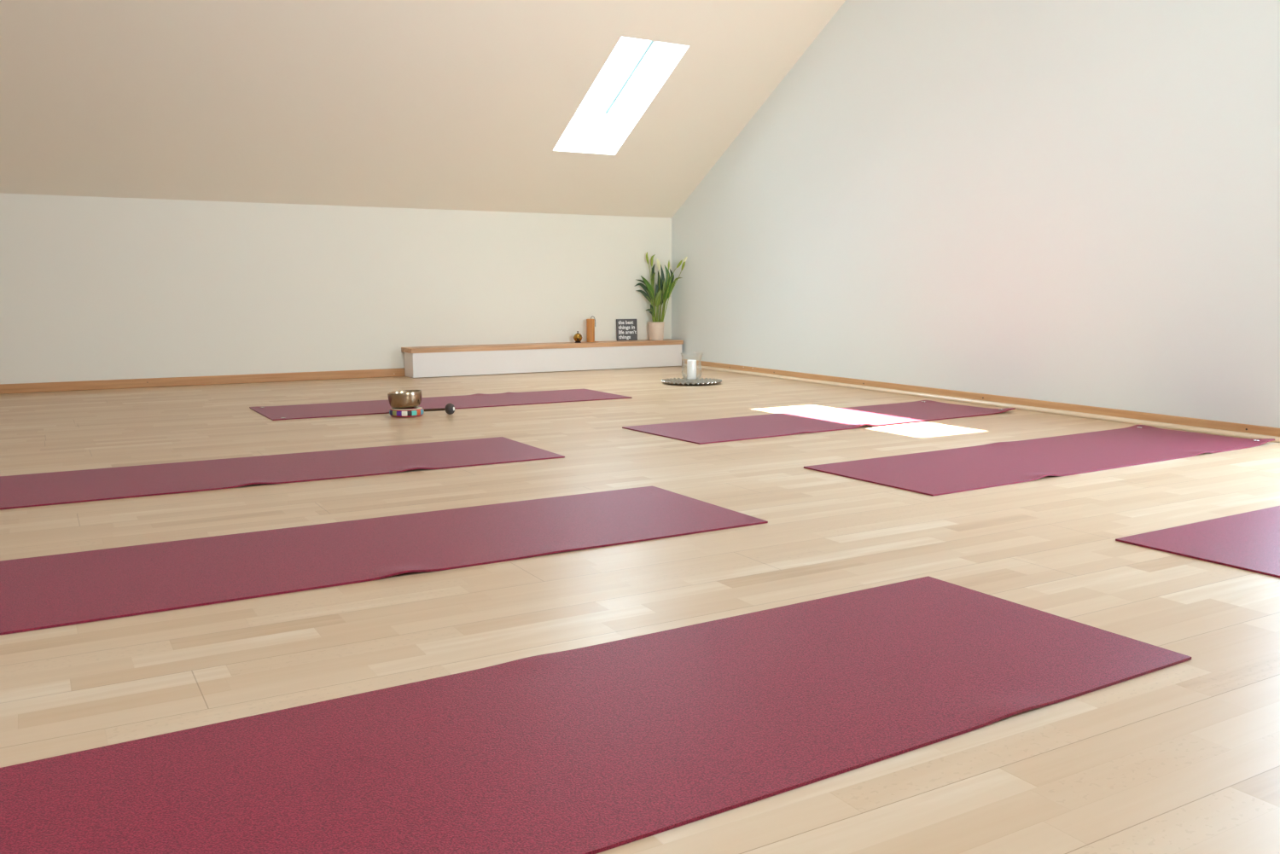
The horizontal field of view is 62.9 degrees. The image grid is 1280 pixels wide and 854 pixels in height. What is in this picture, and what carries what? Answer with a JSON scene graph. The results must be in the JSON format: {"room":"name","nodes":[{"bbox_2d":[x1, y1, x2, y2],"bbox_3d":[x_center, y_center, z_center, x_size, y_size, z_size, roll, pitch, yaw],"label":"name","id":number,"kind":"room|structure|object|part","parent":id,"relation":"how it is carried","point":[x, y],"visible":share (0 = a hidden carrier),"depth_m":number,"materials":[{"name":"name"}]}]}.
{"room":"exercise studio","nodes":[
{"label":"exercise studio","id":0,"kind":"room"},
{"bbox_2d":[0,193,671,383],"bbox_3d":[-3.397,-0.873,6.856,8.865,1.215,0.300,-4,9,-29],"label":"wall","id":1,"kind":"structure","parent":0,"point":[92,288],"depth_m":7.22,"materials":[{"name":"paint"}]},
{"bbox_2d":[0,367,404,394],"bbox_3d":[-3.232,-0.288,6.846,8.065,0.059,0.016,-4,9,-29],"label":"baseboard","id":2,"kind":"structure","parent":1,"relation":"attached to","point":[235,379],"depth_m":6.98,"materials":[{"name":"brown wood"}]},
{"bbox_2d":[0,0,845,217],"bbox_3d":[-0.893,-1.869,2.263,8.834,2.228,10.773,-4,9,-28],"label":"ceiling","id":3,"kind":"structure","parent":0,"point":[464,105],"depth_m":6.40,"materials":[{"name":"paint"}]},
{"bbox_2d":[573,40,655,119],"bbox_3d":[-0.230,-2.493,7.110,0.516,0.614,1.040,-4,9,-28],"label":"window","id":4,"kind":"structure","parent":3,"relation":"attached to","point":[589,112],"depth_m":7.50,"materials":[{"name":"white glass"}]},
{"bbox_2d":[0,366,1279,853],"bbox_3d":[-0.884,0.371,2.595,8.665,0.120,10.675,-4,9,-28],"label":"floor","id":5,"kind":"structure","parent":0,"point":[1184,758],"depth_m":2.33,"materials":[{"name":"brown wood"}]},
{"bbox_2d":[0,436,564,509],"bbox_3d":[-1.323,0.146,3.772,2.040,0.013,0.610,-5,9,-30],"label":"yoga mat","id":6,"kind":"object","parent":5,"relation":"on","point":[43,489],"visible":1,"depth_m":3.72,"materials":[{"name":"rubber"}]},
{"bbox_2d":[0,485,767,635],"bbox_3d":[-0.676,0.297,2.647,2.040,0.012,0.610,-5,9,-31],"label":"yoga mat","id":7,"kind":"object","parent":5,"relation":"on","point":[61,590],"visible":1,"depth_m":2.56,"materials":[{"name":"rubber"}]},
{"bbox_2d":[389,406,424,417],"bbox_3d":[-1.189,-0.077,5.328,0.172,0.041,0.172,0,8,0],"label":"cushion","id":8,"kind":"object","parent":5,"relation":"on","point":[415,411],"visible":0.9,"depth_m":5.26,"materials":[{"name":"fabric"}]},
{"bbox_2d":[387,389,421,408],"bbox_3d":[-1.196,-0.141,5.319,0.170,0.089,0.170,-7,10,-42],"label":"bowl","id":9,"kind":"object","parent":8,"relation":"on","point":[407,398],"visible":1,"depth_m":5.25,"materials":[{"name":"brown metal"}]},
{"bbox_2d":[423,403,454,414],"bbox_3d":[-1.097,-0.097,5.401,0.297,0.058,0.058,2,8,13],"label":"mallet","id":10,"kind":"object","parent":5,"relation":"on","point":[450,408],"visible":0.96,"depth_m":5.36,"materials":[{"name":"leather"}]},
{"bbox_2d":[249,389,632,420],"bbox_3d":[-1.081,-0.142,5.916,2.040,0.012,0.610,-5,9,-30],"label":"yoga mat","id":11,"kind":"object","parent":5,"relation":"on","point":[478,400],"visible":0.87,"depth_m":5.86,"materials":[{"name":"rubber"}]},
{"bbox_2d":[401,338,683,378],"bbox_3d":[-0.696,-0.544,8.148,2.297,0.212,0.233,-4,9,-29],"label":"bench","id":12,"kind":"object","parent":5,"relation":"on","point":[527,357],"visible":1,"depth_m":7.98,"materials":[{"name":"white wood"}]},
{"bbox_3d":[-1.674,-0.453,7.597,0.016,0.178,0.189,-4,9,-29],"label":"panel","id":13,"kind":"part","parent":12,"relation":"part of","materials":[{"name":"white wood"}]},
{"bbox_2d":[573,331,582,343],"bbox_3d":[-0.489,-0.710,8.236,0.075,0.092,0.075,-1,8,-4],"label":"brass bell","id":14,"kind":"object","parent":12,"relation":"on","point":[578,337],"visible":1,"depth_m":8.21,"materials":[{"name":"brown metal"}]},
{"bbox_2d":[586,315,598,342],"bbox_3d":[-0.375,-0.779,8.322,0.106,0.206,0.066,-4,9,-29],"label":"wind chime","id":15,"kind":"object","parent":12,"relation":"on","point":[590,323],"visible":1,"depth_m":8.29,"materials":[{"name":"brown wood"}]},
{"bbox_2d":[616,319,637,340],"bbox_3d":[-0.108,-0.796,8.565,0.187,0.176,0.028,-4,9,-29],"label":"sign","id":16,"kind":"object","parent":12,"relation":"on","point":[626,329],"visible":1,"depth_m":8.55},
{"bbox_2d":[647,321,664,340],"bbox_3d":[0.135,-0.791,8.623,0.137,0.150,0.137,-4,9,-28],"label":"flower pot","id":17,"kind":"object","parent":12,"relation":"on","point":[655,328],"depth_m":8.57,"materials":[{"name":"ceramic"}]},
{"bbox_2d":[634,251,686,340],"bbox_3d":[0.176,-1.071,8.567,0.436,0.719,0.162,1,8,8],"label":"peace lily","id":18,"kind":"object","parent":12,"relation":"on","point":[656,327],"visible":1,"depth_m":8.56,"materials":[{"name":"plant"}]},
{"bbox_2d":[645,251,648,264],"bbox_3d":[0.059,-1.380,8.538,0.025,0.100,0.020,0,8,0],"label":"flower","id":19,"kind":"object","parent":18,"relation":"on","point":[647,258],"depth_m":8.53,"materials":[{"name":"green plant"}]},
{"bbox_2d":[650,254,655,267],"bbox_3d":[0.105,-1.363,8.564,0.037,0.101,0.022,0,8,0],"label":"flower","id":20,"kind":"object","parent":18,"relation":"on","point":[652,258],"depth_m":8.56,"materials":[{"name":"green plant"}]},
{"bbox_2d":[656,258,660,269],"bbox_3d":[0.151,-1.331,8.546,0.035,0.093,0.031,0,8,0],"label":"flower","id":21,"kind":"object","parent":18,"relation":"on","point":[658,262],"depth_m":8.54,"materials":[{"name":"white plant"}]},
{"bbox_2d":[0,576,1191,853],"bbox_3d":[-0.056,0.443,1.566,2.040,0.009,0.610,-5,9,-32],"label":"yoga mat","id":22,"kind":"object","parent":5,"relation":"on","point":[594,749],"visible":1,"depth_m":1.51,"materials":[{"name":"rubber"}]},
{"bbox_2d":[661,377,721,385],"bbox_3d":[0.350,-0.307,7.098,0.415,0.024,0.414,-4,9,-28],"label":"tray","id":23,"kind":"object","parent":5,"relation":"on","point":[698,381],"visible":0.99,"depth_m":7.12,"materials":[{"name":"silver metal"}]},
{"bbox_3d":[0.350,-0.403,7.085,0.154,0.197,0.154,-4,9,-28],"label":"glass","id":24,"kind":"object","parent":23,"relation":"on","visible":0},
{"bbox_2d":[686,360,696,379],"bbox_3d":[0.350,-0.392,7.086,0.062,0.136,0.062,-4,9,-28],"label":"pillar candle","id":25,"kind":"object","parent":24,"relation":"in","point":[691,364],"visible":1,"depth_m":7.06,"materials":[{"name":"white wax"}]},
{"bbox_2d":[622,400,1015,444],"bbox_3d":[0.938,-0.047,5.160,2.040,0.021,0.610,-5,9,-33],"label":"yoga mat","id":26,"kind":"object","parent":5,"relation":"on","point":[701,432],"visible":1,"depth_m":5.07,"materials":[{"name":"rubber"}]},
{"bbox_2d":[803,424,1274,496],"bbox_3d":[1.618,0.099,4.071,2.040,0.021,0.610,-5,9,-32],"label":"yoga mat","id":27,"kind":"object","parent":5,"relation":"on","point":[936,473],"visible":1,"depth_m":3.96,"materials":[{"name":"rubber"}]},
{"bbox_2d":[1115,506,1279,577],"bbox_3d":[2.258,0.254,2.970,2.040,0.006,0.610,-5,9,-31],"label":"yoga mat","id":28,"kind":"object","parent":5,"relation":"on","point":[1248,541],"visible":1,"depth_m":2.68,"materials":[{"name":"rubber"}]},
{"bbox_2d":[671,0,1279,428],"bbox_3d":[2.797,-1.640,4.325,0.300,3.400,10.625,-4,9,-28],"label":"wall","id":29,"kind":"structure","parent":0,"point":[1067,201],"depth_m":5.55,"materials":[{"name":"paint"}]},
{"bbox_2d":[681,358,1279,442],"bbox_3d":[1.480,-0.259,6.596,0.034,0.059,5.129,-4,9,-28],"label":"baseboard","id":30,"kind":"structure","parent":29,"relation":"attached to","point":[1239,430],"depth_m":5.54,"materials":[{"name":"brown wood"}]}
]}

